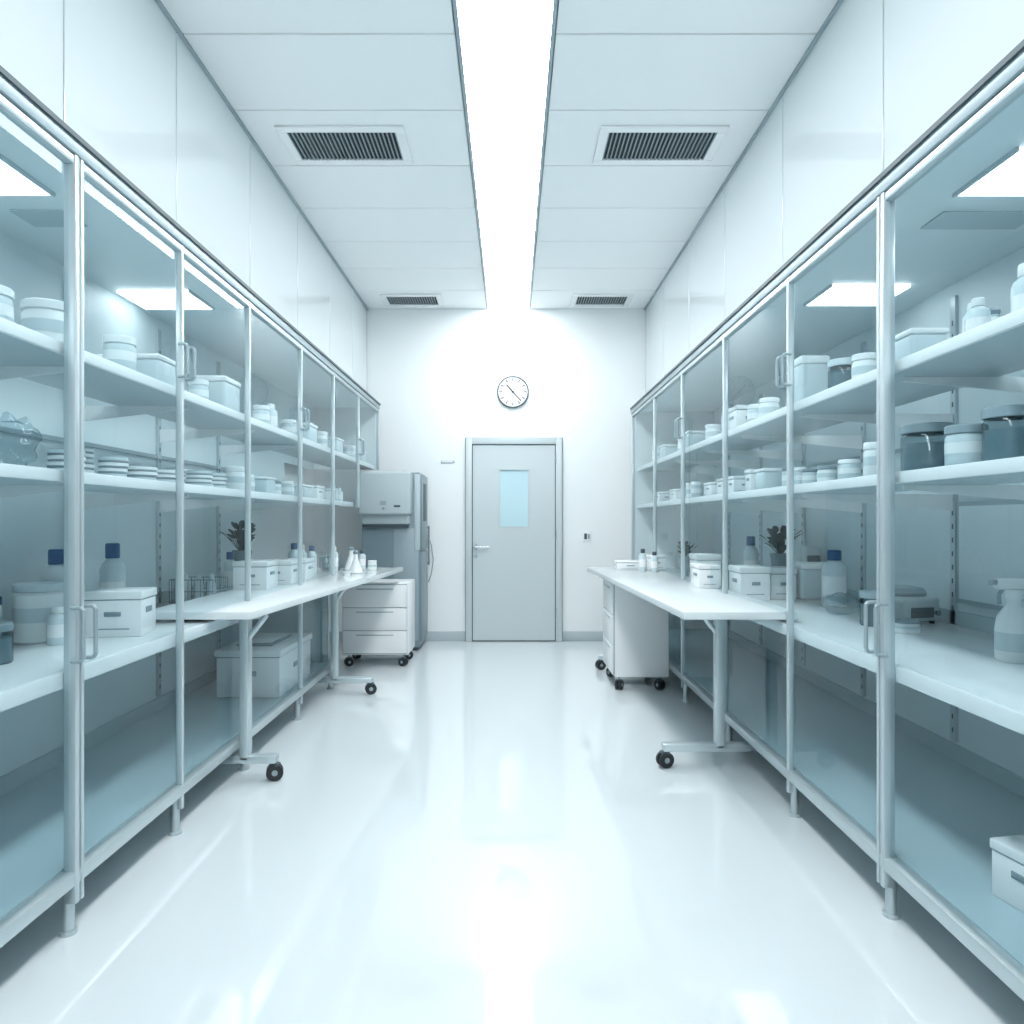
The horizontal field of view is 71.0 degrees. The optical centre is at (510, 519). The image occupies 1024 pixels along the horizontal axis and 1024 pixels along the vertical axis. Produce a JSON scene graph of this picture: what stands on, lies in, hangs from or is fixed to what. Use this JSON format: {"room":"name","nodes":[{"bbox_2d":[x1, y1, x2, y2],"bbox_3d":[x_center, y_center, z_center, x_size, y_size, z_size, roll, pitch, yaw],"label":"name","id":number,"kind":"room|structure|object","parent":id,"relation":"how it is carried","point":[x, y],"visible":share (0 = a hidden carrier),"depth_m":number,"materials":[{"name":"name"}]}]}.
{"room":"clean room","nodes":[
{"label":"clean room","id":0,"kind":"room"},
{"bbox_2d":[0,0,366,559],"bbox_3d":[-1.855,-0.470,2.740,0.710,3.460,9.480,0,0,0],"label":"wall","id":1,"kind":"structure","parent":0,"point":[117,73],"depth_m":3.30,"materials":[{"name":"white paint"}]},
{"bbox_2d":[155,0,367,309],"bbox_3d":[-1.493,-2.193,2.740,0.014,0.014,9.480,0,0,0],"label":"trim","id":2,"kind":"structure","parent":1,"relation":"attached to","point":[165,12],"depth_m":3.96,"materials":[{"name":"grey metal"}]},
{"bbox_2d":[313,307,644,630],"bbox_3d":[0.000,-0.520,7.540,4.600,3.560,0.120,0,0,0],"label":"wall","id":3,"kind":"structure","parent":0,"point":[435,375],"depth_m":7.48,"materials":[{"name":"white paint"}]},
{"bbox_2d":[329,631,602,640],"bbox_3d":[0.000,1.210,7.473,4.100,0.100,0.015,0,0,0],"label":"baseboard","id":4,"kind":"structure","parent":3,"relation":"attached to","point":[432,635],"depth_m":7.46,"materials":[{"name":"grey"}]},
{"bbox_2d":[497,376,528,407],"bbox_3d":[0.020,-1.330,7.460,0.330,0.330,0.040,0,0,0],"label":"wall clock","id":5,"kind":"object","parent":3,"relation":"attached to","point":[512,391],"visible":1,"depth_m":7.45,"materials":[{"name":"grey plastic"}]},
{"bbox_2d":[465,438,562,641],"bbox_3d":[0.030,0.202,7.433,1.012,2.116,0.095,0,0,0],"label":"door","id":6,"kind":"structure","parent":3,"relation":"in","point":[514,486],"depth_m":7.45,"materials":[{"name":"grey metal"}]},
{"bbox_2d":[160,0,837,308],"bbox_3d":[0.000,-2.260,2.740,4.600,0.120,9.480,0,0,0],"label":"ceiling","id":7,"kind":"structure","parent":0,"point":[390,229],"depth_m":3.84,"materials":[{"name":"white paint"}]},
{"bbox_2d":[274,125,412,164],"bbox_3d":[-0.960,-2.193,4.210,0.720,0.014,0.420,0,0,0],"label":"ceiling vent","id":8,"kind":"object","parent":7,"relation":"in","point":[306,144],"visible":1,"depth_m":4.19,"materials":[{"name":"metal"}]},
{"bbox_2d":[379,294,444,306],"bbox_3d":[-0.980,-2.193,7.170,0.600,0.014,0.380,0,0,0],"label":"ceiling vent","id":9,"kind":"object","parent":7,"relation":"in","point":[390,300],"visible":1,"depth_m":7.16,"materials":[{"name":"white metal"}]},
{"bbox_2d":[452,0,557,308],"bbox_3d":[-0.025,-2.207,2.730,0.446,0.026,9.460,0,0,0],"label":"ceiling light strip","id":10,"kind":"object","parent":7,"relation":"in","point":[505,47],"depth_m":3.97,"materials":[{"name":"white plastic"}]},
{"bbox_2d":[570,294,633,306],"bbox_3d":[0.900,-2.193,7.170,0.600,0.014,0.380,0,0,0],"label":"ceiling vent","id":11,"kind":"object","parent":7,"relation":"in","point":[577,300],"visible":1,"depth_m":7.16,"materials":[{"name":"white metal"}]},
{"bbox_2d":[592,125,729,164],"bbox_3d":[0.860,-2.193,4.210,0.720,0.014,0.420,0,0,0],"label":"ceiling vent","id":12,"kind":"object","parent":7,"relation":"in","point":[616,144],"visible":1,"depth_m":4.19,"materials":[{"name":"white metal"}]},
{"bbox_2d":[0,641,1023,1023],"bbox_3d":[0.000,1.310,2.740,4.600,0.100,9.680,0,0,0],"label":"floor","id":13,"kind":"structure","parent":0,"point":[495,832],"depth_m":2.48,"materials":[{"name":"white"}]},
{"bbox_2d":[0,65,380,947],"bbox_3d":[-1.634,0.050,3.282,0.712,2.420,7.816,0,0,0],"label":"tall cabinet","id":14,"kind":"object","parent":13,"relation":"on","point":[99,736],"visible":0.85,"depth_m":3.06,"materials":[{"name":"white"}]},
{"bbox_2d":[0,621,13,663],"bbox_3d":[-1.660,0.395,2.300,0.112,0.130,0.112,0,0,0],"label":"storage jar","id":15,"kind":"object","parent":14,"relation":"in","point":[5,626],"visible":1,"depth_m":2.29,"materials":[{"name":"blue"}]},
{"bbox_2d":[0,285,13,321],"bbox_3d":[-1.500,-0.605,2.070,0.112,0.130,0.112,0,0,0],"label":"storage jar","id":16,"kind":"object","parent":14,"relation":"on","point":[6,294],"visible":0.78,"depth_m":2.06,"materials":[{"name":"white plastic"}]},
{"bbox_2d":[12,581,63,643],"bbox_3d":[-1.800,0.350,2.740,0.173,0.220,0.173,0,0,0],"label":"canister","id":17,"kind":"object","parent":14,"relation":"in","point":[32,602],"visible":0.79,"depth_m":2.67,"materials":[{"name":"white plastic"}]},
{"bbox_2d":[20,298,63,341],"bbox_3d":[-1.500,-0.620,2.330,0.153,0.160,0.153,0,0,0],"label":"storage jar","id":18,"kind":"object","parent":14,"relation":"on","point":[45,316],"visible":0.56,"depth_m":2.26,"materials":[{"name":"white plastic"}]},
{"bbox_2d":[41,549,63,581],"bbox_3d":[-1.860,0.290,2.940,0.111,0.340,0.111,0,0,0],"label":"bottle","id":19,"kind":"object","parent":14,"relation":"in","point":[54,571],"visible":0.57,"depth_m":2.91,"materials":[{"name":"white plastic"}]},
{"bbox_2d":[46,606,63,645],"bbox_3d":[-1.680,0.390,2.660,0.071,0.140,0.071,0,0,0],"label":"bottle","id":20,"kind":"object","parent":14,"relation":"in","point":[54,622],"visible":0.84,"depth_m":2.63,"materials":[{"name":"white plastic"}]},
{"bbox_2d":[46,449,85,471],"bbox_3d":[-1.462,-0.190,2.360,0.112,0.080,0.110,0,0,0],"label":"dishes","id":21,"kind":"object","parent":14,"relation":"in","point":[55,457],"visible":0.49,"depth_m":2.31,"materials":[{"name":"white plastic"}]},
{"bbox_2d":[84,447,94,472],"bbox_3d":[-1.621,-0.210,2.700,0.101,0.120,0.096,0,0,0],"label":"dishes","id":22,"kind":"object","parent":14,"relation":"in","point":[89,467],"visible":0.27,"depth_m":2.69,"materials":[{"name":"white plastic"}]},
{"bbox_2d":[99,543,125,587],"bbox_3d":[-1.720,0.280,3.100,0.101,0.360,0.101,0,0,0],"label":"bottle","id":23,"kind":"object","parent":14,"relation":"in","point":[112,572],"visible":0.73,"depth_m":3.07,"materials":[{"name":"white plastic"}]},
{"bbox_2d":[96,456,128,476],"bbox_3d":[-1.460,-0.190,2.630,0.107,0.080,0.100,0,0,0],"label":"dishes","id":24,"kind":"object","parent":14,"relation":"in","point":[107,465],"visible":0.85,"depth_m":2.59,"materials":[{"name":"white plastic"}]},
{"bbox_2d":[103,334,136,370],"bbox_3d":[-1.460,-0.610,2.680,0.112,0.140,0.112,0,0,0],"label":"storage jar","id":25,"kind":"object","parent":14,"relation":"on","point":[119,349],"visible":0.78,"depth_m":2.64,"materials":[{"name":"white plastic"}]},
{"bbox_2d":[84,587,156,637],"bbox_3d":[-1.580,0.370,2.899,0.228,0.180,0.180,0,0,-9],"label":"drawer box","id":26,"kind":"object","parent":14,"relation":"in","point":[122,611],"visible":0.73,"depth_m":2.82,"materials":[{"name":"white cardboard"}]},
{"bbox_2d":[126,466,157,479],"bbox_3d":[-1.459,-0.180,2.830,0.122,0.060,0.116,0,0,0],"label":"dishes","id":27,"kind":"object","parent":14,"relation":"in","point":[142,472],"visible":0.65,"depth_m":2.78,"materials":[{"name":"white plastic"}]},
{"bbox_2d":[136,353,175,385],"bbox_3d":[-1.480,-0.605,2.960,0.138,0.130,0.158,0,0,0],"label":"plastic tub","id":28,"kind":"object","parent":14,"relation":"on","point":[157,366],"visible":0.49,"depth_m":2.89,"materials":[{"name":"white plastic"}]},
{"bbox_2d":[155,469,175,481],"bbox_3d":[-1.460,-0.180,3.000,0.115,0.060,0.110,0,0,0],"label":"dishes","id":29,"kind":"object","parent":14,"relation":"in","point":[168,475],"visible":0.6,"depth_m":2.96,"materials":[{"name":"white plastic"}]},
{"bbox_2d":[169,573,227,602],"bbox_3d":[-1.760,0.381,4.050,0.245,0.156,0.205,0,0,0],"label":"wire rack","id":30,"kind":"object","parent":14,"relation":"in","point":[198,588],"visible":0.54,"depth_m":4.03,"materials":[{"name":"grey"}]},
{"bbox_2d":[184,470,212,486],"bbox_3d":[-1.460,-0.190,3.360,0.126,0.080,0.120,0,0,0],"label":"dishes","id":31,"kind":"object","parent":14,"relation":"in","point":[196,477],"visible":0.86,"depth_m":3.31,"materials":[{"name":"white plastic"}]},
{"bbox_2d":[188,379,208,399],"bbox_3d":[-1.480,-0.600,3.400,0.092,0.120,0.092,0,0,0],"label":"storage jar","id":32,"kind":"object","parent":14,"relation":"on","point":[199,387],"visible":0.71,"depth_m":3.36,"materials":[{"name":"white plastic"}]},
{"bbox_2d":[192,375,240,411],"bbox_3d":[-1.480,-0.625,3.620,0.168,0.170,0.208,0,0,0],"label":"plastic tub","id":33,"kind":"object","parent":14,"relation":"on","point":[223,390],"visible":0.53,"depth_m":3.52,"materials":[{"name":"white plastic"}]},
{"bbox_2d":[211,473,226,487],"bbox_3d":[-1.462,-0.190,3.530,0.123,0.080,0.120,0,0,0],"label":"dishes","id":34,"kind":"object","parent":14,"relation":"in","point":[219,479],"visible":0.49,"depth_m":3.49,"materials":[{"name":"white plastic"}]},
{"bbox_2d":[223,552,233,590],"bbox_3d":[-1.760,0.330,4.500,0.081,0.260,0.081,0,0,0],"label":"bottle","id":35,"kind":"object","parent":14,"relation":"in","point":[227,567],"visible":0.7,"depth_m":4.47,"materials":[{"name":"white plastic"}]},
{"bbox_2d":[225,466,244,489],"bbox_3d":[-1.460,-0.215,3.800,0.102,0.130,0.102,0,0,0],"label":"storage jar","id":36,"kind":"object","parent":14,"relation":"in","point":[235,476],"visible":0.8,"depth_m":3.76,"materials":[{"name":"white plastic"}]},
{"bbox_2d":[219,520,255,560],"bbox_3d":[-1.788,0.231,4.771,0.237,0.459,0.237,0,0,0],"label":"potted plant","id":37,"kind":"object","parent":14,"relation":"in","point":[239,554],"visible":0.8,"depth_m":4.71,"materials":[{"name":"teal plant"}]},
{"bbox_2d":[252,405,269,423],"bbox_3d":[-1.470,-0.605,4.220,0.102,0.130,0.102,0,0,0],"label":"storage jar","id":38,"kind":"object","parent":14,"relation":"on","point":[260,412],"visible":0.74,"depth_m":4.18,"materials":[{"name":"white plastic"}]},
{"bbox_2d":[214,633,311,697],"bbox_3d":[-1.565,0.907,4.600,0.400,0.305,0.680,0,0,0],"label":"crate","id":39,"kind":"object","parent":14,"relation":"in","point":[274,655],"visible":0.85,"depth_m":4.27,"materials":[{"name":"white cardboard"}]},
{"bbox_2d":[254,476,276,493],"bbox_3d":[-1.460,-0.200,4.200,0.128,0.100,0.168,0,0,0],"label":"plastic tub","id":40,"kind":"object","parent":14,"relation":"in","point":[265,484],"visible":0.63,"depth_m":4.12,"materials":[{"name":"white plastic"}]},
{"bbox_2d":[267,404,277,426],"bbox_3d":[-1.470,-0.625,4.400,0.081,0.170,0.081,0,0,0],"label":"bottle","id":41,"kind":"object","parent":14,"relation":"on","point":[273,413],"visible":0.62,"depth_m":4.38,"materials":[{"name":"white plastic"}]},
{"bbox_2d":[281,481,293,495],"bbox_3d":[-1.460,-0.200,4.660,0.102,0.100,0.102,0,0,0],"label":"storage jar","id":42,"kind":"object","parent":14,"relation":"in","point":[287,486],"visible":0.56,"depth_m":4.62,"materials":[{"name":"white plastic"}]},
{"bbox_2d":[281,419,296,434],"bbox_3d":[-1.470,-0.600,4.750,0.102,0.120,0.102,0,0,0],"label":"storage jar","id":43,"kind":"object","parent":14,"relation":"on","point":[289,425],"visible":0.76,"depth_m":4.71,"materials":[{"name":"white plastic"}]},
{"bbox_2d":[294,484,313,497],"bbox_3d":[-1.460,-0.195,4.950,0.148,0.090,0.228,0,0,0],"label":"plastic tub","id":44,"kind":"object","parent":14,"relation":"in","point":[307,489],"visible":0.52,"depth_m":4.87,"materials":[{"name":"white plastic"}]},
{"bbox_2d":[296,422,317,442],"bbox_3d":[-1.470,-0.610,5.100,0.148,0.140,0.208,0,0,0],"label":"plastic tub","id":45,"kind":"object","parent":14,"relation":"on","point":[311,435],"visible":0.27,"depth_m":5.02,"materials":[{"name":"white plastic"}]},
{"bbox_2d":[327,437,343,452],"bbox_3d":[-1.470,-0.605,5.900,0.148,0.130,0.208,0,0,0],"label":"plastic tub","id":46,"kind":"object","parent":14,"relation":"on","point":[338,442],"visible":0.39,"depth_m":5.81,"materials":[{"name":"white plastic"}]},
{"bbox_2d":[156,567,402,781],"bbox_3d":[-1.290,0.835,4.700,0.720,0.850,3.000,0,0,0],"label":"worktable","id":47,"kind":"object","parent":13,"relation":"on","point":[230,604],"visible":0.94,"depth_m":3.52,"materials":[{"name":"white"}]},
{"bbox_2d":[232,560,277,589],"bbox_3d":[-1.535,0.328,4.319,0.208,0.165,0.210,0,0,0],"label":"drawer box","id":48,"kind":"object","parent":47,"relation":"on","point":[264,573],"visible":0.82,"depth_m":4.22,"materials":[{"name":"white paint"}]},
{"bbox_2d":[268,559,297,583],"bbox_3d":[-1.500,0.335,4.659,0.208,0.150,0.190,0,0,0],"label":"drawer box","id":49,"kind":"object","parent":47,"relation":"on","point":[287,568],"visible":0.41,"depth_m":4.57,"materials":[{"name":"white paint"}]},
{"bbox_2d":[289,558,315,579],"bbox_3d":[-1.480,0.340,5.019,0.168,0.140,0.270,0,0,0],"label":"drawer box","id":50,"kind":"object","parent":47,"relation":"on","point":[309,564],"visible":0.35,"depth_m":4.99,"materials":[{"name":"white cardboard"}]},
{"bbox_2d":[319,554,342,568],"bbox_3d":[-1.500,0.348,6.000,0.165,0.122,0.145,0,0,0],"label":"container","id":51,"kind":"object","parent":47,"relation":"on","point":[323,561],"visible":0.62,"depth_m":5.99,"materials":[{"name":"clear glass"}]},
{"bbox_2d":[349,550,362,573],"bbox_3d":[-1.200,0.322,5.550,0.110,0.176,0.110,0,0,0],"label":"flask","id":52,"kind":"object","parent":47,"relation":"on","point":[355,567],"visible":0.92,"depth_m":5.53,"materials":[{"name":"glass"}]},
{"bbox_2d":[342,579,414,665],"bbox_3d":[-1.165,0.900,6.357,0.570,0.720,0.446,0,0,0],"label":"drawer cabinet","id":53,"kind":"object","parent":13,"relation":"on","point":[378,616],"visible":0.97,"depth_m":6.14,"materials":[{"name":"white metal"}]},
{"bbox_2d":[358,471,433,649],"bbox_3d":[-1.117,0.400,7.075,0.646,1.720,0.690,0,0,0],"label":"freezer","id":54,"kind":"object","parent":13,"relation":"on","point":[393,508],"visible":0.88,"depth_m":6.91,"materials":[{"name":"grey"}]},
{"bbox_2d":[603,579,668,689],"bbox_3d":[0.952,0.860,5.560,0.426,0.800,0.540,0,0,0],"label":"drawer cabinet","id":55,"kind":"object","parent":13,"relation":"on","point":[635,629],"visible":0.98,"depth_m":5.29,"materials":[{"name":"white metal"}]},
{"bbox_2d":[587,567,797,768],"bbox_3d":[0.990,0.835,4.725,0.660,0.850,3.050,0,0,0],"label":"worktable","id":56,"kind":"object","parent":13,"relation":"on","point":[665,589],"visible":0.87,"depth_m":3.63,"materials":[{"name":"white laminate"}]},
{"bbox_2d":[613,560,638,569],"bbox_3d":[0.980,0.375,5.999,0.228,0.070,0.210,0,0,0],"label":"drawer box","id":57,"kind":"object","parent":56,"relation":"on","point":[617,564],"visible":0.73,"depth_m":5.90,"materials":[{"name":"white paint"}]},
{"bbox_2d":[639,549,646,571],"bbox_3d":[1.050,0.320,5.720,0.061,0.180,0.061,0,0,0],"label":"bottle","id":58,"kind":"object","parent":56,"relation":"on","point":[642,557],"visible":1,"depth_m":5.70,"materials":[{"name":"white plastic"}]},
{"bbox_2d":[646,554,666,569],"bbox_3d":[1.200,0.350,5.979,0.158,0.120,0.210,0,0,0],"label":"drawer box","id":59,"kind":"object","parent":56,"relation":"on","point":[662,561],"visible":0.55,"depth_m":5.88,"materials":[{"name":"white paint"}]},
{"bbox_2d":[691,563,719,587],"bbox_3d":[1.190,0.340,4.399,0.128,0.140,0.210,0,0,0],"label":"drawer box","id":60,"kind":"object","parent":56,"relation":"on","point":[703,575],"visible":1,"depth_m":4.30,"materials":[{"name":"white cardboard"}]},
{"bbox_2d":[630,39,1023,1000],"bbox_3d":[1.564,0.085,3.200,0.852,2.350,7.652,0,0,0],"label":"tall cabinet","id":61,"kind":"object","parent":13,"relation":"on","point":[911,745],"visible":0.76,"depth_m":3.05,"materials":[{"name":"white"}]},
{"bbox_2d":[659,444,677,457],"bbox_3d":[1.330,-0.565,6.000,0.148,0.120,0.208,0,0,0],"label":"plastic tub","id":62,"kind":"object","parent":61,"relation":"on","point":[666,449],"visible":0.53,"depth_m":5.90,"materials":[{"name":"white plastic"}]},
{"bbox_2d":[677,541,696,576],"bbox_3d":[1.374,0.310,5.615,0.175,0.301,0.157,0,0,0],"label":"potted plant","id":63,"kind":"object","parent":61,"relation":"in","point":[687,547],"visible":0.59,"depth_m":5.59,"materials":[{"name":"teal plant"}]},
{"bbox_2d":[685,431,704,447],"bbox_3d":[1.330,-0.570,5.200,0.148,0.130,0.208,0,0,0],"label":"plastic tub","id":64,"kind":"object","parent":61,"relation":"on","point":[691,437],"visible":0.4,"depth_m":5.10,"materials":[{"name":"white plastic"}]},
{"bbox_2d":[691,482,702,496],"bbox_3d":[1.320,-0.210,5.100,0.082,0.120,0.082,0,0,0],"label":"storage jar","id":65,"kind":"object","parent":61,"relation":"in","point":[696,487],"visible":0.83,"depth_m":5.07,"materials":[{"name":"white plastic"}]},
{"bbox_2d":[689,553,721,585],"bbox_3d":[1.380,0.350,5.099,0.178,0.220,0.210,0,0,0],"label":"drawer box","id":66,"kind":"object","parent":61,"relation":"in","point":[713,558],"visible":0.41,"depth_m":5.00,"materials":[{"name":"white paint"}]},
{"bbox_2d":[704,482,716,495],"bbox_3d":[1.320,-0.195,4.599,0.128,0.090,0.170,0,0,0],"label":"storage box","id":67,"kind":"object","parent":61,"relation":"in","point":[710,488],"visible":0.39,"depth_m":4.53,"materials":[{"name":"white paint"}]},
{"bbox_2d":[705,424,720,438],"bbox_3d":[1.330,-0.565,4.720,0.102,0.120,0.102,0,0,0],"label":"storage jar","id":68,"kind":"object","parent":61,"relation":"on","point":[711,430],"visible":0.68,"depth_m":4.68,"materials":[{"name":"white plastic"}]},
{"bbox_2d":[728,476,744,492],"bbox_3d":[1.320,-0.200,4.119,0.128,0.100,0.130,0,0,0],"label":"storage box","id":69,"kind":"object","parent":61,"relation":"in","point":[735,483],"visible":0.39,"depth_m":4.06,"materials":[{"name":"white paint"}]},
{"bbox_2d":[728,405,747,429],"bbox_3d":[1.330,-0.575,4.119,0.138,0.140,0.210,0,0,0],"label":"storage box","id":70,"kind":"object","parent":61,"relation":"on","point":[737,415],"visible":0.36,"depth_m":4.02,"materials":[{"name":"white plastic"}]},
{"bbox_2d":[728,565,770,599],"bbox_3d":[1.400,0.365,4.219,0.178,0.190,0.230,0,0,0],"label":"drawer box","id":71,"kind":"object","parent":61,"relation":"in","point":[753,581],"visible":0.93,"depth_m":4.11,"materials":[{"name":"white cardboard"}]},
{"bbox_2d":[744,469,755,490],"bbox_3d":[1.320,-0.210,3.849,0.108,0.120,0.110,0,0,0],"label":"storage box","id":72,"kind":"object","parent":61,"relation":"in","point":[749,474],"visible":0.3,"depth_m":3.81,"materials":[{"name":"white paint"}]},
{"bbox_2d":[743,536,758,564],"bbox_3d":[1.620,0.285,4.850,0.101,0.350,0.101,0,0,0],"label":"bottle","id":73,"kind":"object","parent":61,"relation":"in","point":[750,553],"visible":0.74,"depth_m":4.82,"materials":[{"name":"white plastic"}]},
{"bbox_2d":[747,404,759,421],"bbox_3d":[1.330,-0.565,3.900,0.092,0.120,0.092,0,0,0],"label":"storage jar","id":74,"kind":"object","parent":61,"relation":"on","point":[753,409],"visible":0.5,"depth_m":3.87,"materials":[{"name":"white plastic"}]},
{"bbox_2d":[754,468,781,488],"bbox_3d":[1.320,-0.205,3.650,0.128,0.110,0.138,0,0,0],"label":"plastic tub","id":75,"kind":"object","parent":61,"relation":"in","point":[764,477],"visible":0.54,"depth_m":3.58,"materials":[{"name":"white plastic"}]},
{"bbox_2d":[759,397,779,416],"bbox_3d":[1.330,-0.565,3.700,0.102,0.120,0.102,0,0,0],"label":"storage jar","id":76,"kind":"object","parent":61,"relation":"on","point":[767,405],"visible":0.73,"depth_m":3.66,"materials":[{"name":"white plastic"}]},
{"bbox_2d":[760,525,801,565],"bbox_3d":[1.782,0.245,4.747,0.246,0.429,0.210,0,0,0],"label":"potted plant","id":77,"kind":"object","parent":61,"relation":"in","point":[776,540],"visible":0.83,"depth_m":4.71,"materials":[{"name":"teal plant"}]},
{"bbox_2d":[767,566,796,598],"bbox_3d":[1.580,0.370,4.259,0.158,0.180,0.210,0,0,0],"label":"drawer box","id":78,"kind":"object","parent":61,"relation":"in","point":[778,573],"visible":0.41,"depth_m":4.16,"materials":[{"name":"white cardboard"}]},
{"bbox_2d":[794,467,805,484],"bbox_3d":[1.320,-0.195,3.290,0.061,0.090,0.061,0,0,0],"label":"storage jar","id":79,"kind":"object","parent":61,"relation":"in","point":[798,473],"visible":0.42,"depth_m":3.27,"materials":[{"name":"white plastic"}]},
{"bbox_2d":[794,562,823,598],"bbox_3d":[1.760,0.355,4.220,0.178,0.210,0.168,0,0,0],"label":"plastic tub","id":80,"kind":"object","parent":61,"relation":"in","point":[808,576],"visible":0.56,"depth_m":4.14,"materials":[{"name":"white plastic"}]},
{"bbox_2d":[802,469,817,483],"bbox_3d":[1.320,-0.188,3.170,0.065,0.075,0.065,0,0,0],"label":"storage jar","id":81,"kind":"object","parent":61,"relation":"in","point":[809,475],"visible":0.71,"depth_m":3.14,"materials":[{"name":"white plastic"}]},
{"bbox_2d":[800,545,821,561],"bbox_3d":[1.880,0.310,4.490,0.120,0.300,0.100,0,0,0],"label":"soap dispenser","id":82,"kind":"object","parent":61,"relation":"on","point":[808,553],"visible":0.32,"depth_m":4.46,"materials":[{"name":"grey plastic"}]},
{"bbox_2d":[794,355,829,402],"bbox_3d":[1.340,-0.615,3.220,0.128,0.220,0.128,0,0,0],"label":"plastic tub","id":83,"kind":"object","parent":61,"relation":"on","point":[810,371],"visible":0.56,"depth_m":3.16,"materials":[{"name":"white plastic"}]},
{"bbox_2d":[817,465,836,481],"bbox_3d":[1.320,-0.188,3.000,0.078,0.075,0.078,0,0,0],"label":"storage jar","id":84,"kind":"object","parent":61,"relation":"in","point":[824,473],"visible":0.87,"depth_m":2.97,"materials":[{"name":"white plastic"}]},
{"bbox_2d":[821,550,846,607],"bbox_3d":[1.720,0.310,3.820,0.125,0.300,0.125,0,0,0],"label":"bottle","id":85,"kind":"object","parent":61,"relation":"in","point":[834,571],"visible":1,"depth_m":3.77,"materials":[{"name":"white plastic"}]},
{"bbox_2d":[828,357,851,387],"bbox_3d":[1.340,-0.575,2.900,0.112,0.140,0.112,0,0,0],"label":"storage jar","id":86,"kind":"object","parent":61,"relation":"on","point":[835,378],"visible":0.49,"depth_m":2.87,"materials":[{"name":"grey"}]},
{"bbox_2d":[838,459,860,478],"bbox_3d":[1.320,-0.193,2.800,0.082,0.085,0.082,0,0,0],"label":"storage jar","id":87,"kind":"object","parent":61,"relation":"in","point":[848,468],"visible":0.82,"depth_m":2.77,"materials":[{"name":"white plastic"}]},
{"bbox_2d":[851,352,876,378],"bbox_3d":[1.340,-0.565,2.720,0.092,0.120,0.092,0,0,0],"label":"storage jar","id":88,"kind":"object","parent":61,"relation":"on","point":[862,363],"visible":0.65,"depth_m":2.68,"materials":[{"name":"white plastic"}]},
{"bbox_2d":[859,590,876,625],"bbox_3d":[1.580,0.385,3.140,0.102,0.150,0.102,0,0,0],"label":"storage jar","id":89,"kind":"object","parent":61,"relation":"in","point":[869,594],"visible":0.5,"depth_m":3.11,"materials":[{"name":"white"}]},
{"bbox_2d":[863,442,876,475],"bbox_3d":[1.320,-0.215,2.600,0.082,0.130,0.082,0,0,0],"label":"storage jar","id":90,"kind":"object","parent":61,"relation":"in","point":[870,448],"visible":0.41,"depth_m":2.58,"materials":[{"name":"white plastic"}]},
{"bbox_2d":[869,584,940,623],"bbox_3d":[1.782,0.378,3.253,0.200,0.165,0.235,0,0,-14],"label":"scale","id":91,"kind":"object","parent":61,"relation":"in","point":[911,602],"visible":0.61,"depth_m":3.16,"materials":[{"name":"grey plastic"}]},
{"bbox_2d":[895,618,920,633],"bbox_3d":[1.620,0.435,2.950,0.112,0.050,0.112,0,0,0],"label":"storage jar","id":92,"kind":"object","parent":61,"relation":"in","point":[902,625],"visible":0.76,"depth_m":2.91,"materials":[{"name":"white plastic"}]},
{"bbox_2d":[895,328,948,360],"bbox_3d":[1.360,-0.565,2.420,0.128,0.120,0.188,0,0,0],"label":"plastic tub","id":93,"kind":"object","parent":61,"relation":"on","point":[910,341],"visible":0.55,"depth_m":2.33,"materials":[{"name":"white plastic"}]},
{"bbox_2d":[900,422,954,470],"bbox_3d":[1.380,-0.233,2.380,0.159,0.165,0.159,0,0,0],"label":"storage jar","id":94,"kind":"object","parent":61,"relation":"in","point":[920,455],"visible":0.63,"depth_m":2.33,"materials":[{"name":"blue"}]},
{"bbox_2d":[944,423,988,465],"bbox_3d":[1.350,-0.215,2.130,0.112,0.130,0.112,0,0,0],"label":"storage jar","id":95,"kind":"object","parent":61,"relation":"in","point":[963,443],"visible":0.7,"depth_m":2.09,"materials":[{"name":"white plastic"}]},
{"bbox_2d":[966,297,990,330],"bbox_3d":[1.340,-0.570,2.060,0.061,0.130,0.061,0,0,0],"label":"bottle","id":96,"kind":"object","parent":61,"relation":"on","point":[978,315],"visible":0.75,"depth_m":2.04,"materials":[{"name":"white plastic"}]},
{"bbox_2d":[957,499,1023,609],"bbox_3d":[1.947,0.140,2.680,0.014,0.440,0.900,0,0,0],"label":"framed board","id":97,"kind":"object","parent":61,"relation":"attached to","point":[990,533],"visible":1,"depth_m":2.92,"materials":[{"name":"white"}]},
{"bbox_2d":[981,404,1023,460],"bbox_3d":[1.370,-0.230,1.980,0.122,0.160,0.122,0,0,0],"label":"storage jar","id":98,"kind":"object","parent":61,"relation":"in","point":[999,443],"visible":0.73,"depth_m":1.94,"materials":[{"name":"blue"}]},
{"bbox_2d":[988,578,1023,663],"bbox_3d":[1.634,0.325,2.344,0.123,0.270,0.109,0,0,36],"label":"spray bottle","id":99,"kind":"object","parent":61,"relation":"on","point":[1009,622],"visible":1,"depth_m":2.32,"materials":[{"name":"white plastic"}]},
{"bbox_2d":[990,834,1023,912],"bbox_3d":[1.500,0.980,1.949,0.248,0.160,0.230,0,0,-11],"label":"storage box","id":100,"kind":"object","parent":61,"relation":"in","point":[1008,851],"visible":1,"depth_m":1.99,"materials":[{"name":"white paint"}]},
{"bbox_2d":[1011,263,1023,312],"bbox_3d":[1.400,-0.600,1.950,0.071,0.190,0.071,0,0,0],"label":"bottle","id":101,"kind":"object","parent":61,"relation":"on","point":[1017,289],"visible":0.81,"depth_m":1.94,"materials":[{"name":"white plastic"}]},
{"bbox_2d":[645,0,1023,393],"bbox_3d":[1.805,-0.470,2.740,0.810,3.460,9.480,0,0,0],"label":"wall","id":102,"kind":"structure","parent":0,"point":[881,73],"depth_m":3.15,"materials":[{"name":"white paint"}]},
{"bbox_2d":[644,0,843,309],"bbox_3d":[1.393,-2.193,2.740,0.014,0.014,9.480,0,0,0],"label":"trim","id":103,"kind":"structure","parent":102,"relation":"attached to","point":[836,7],"depth_m":3.96,"materials":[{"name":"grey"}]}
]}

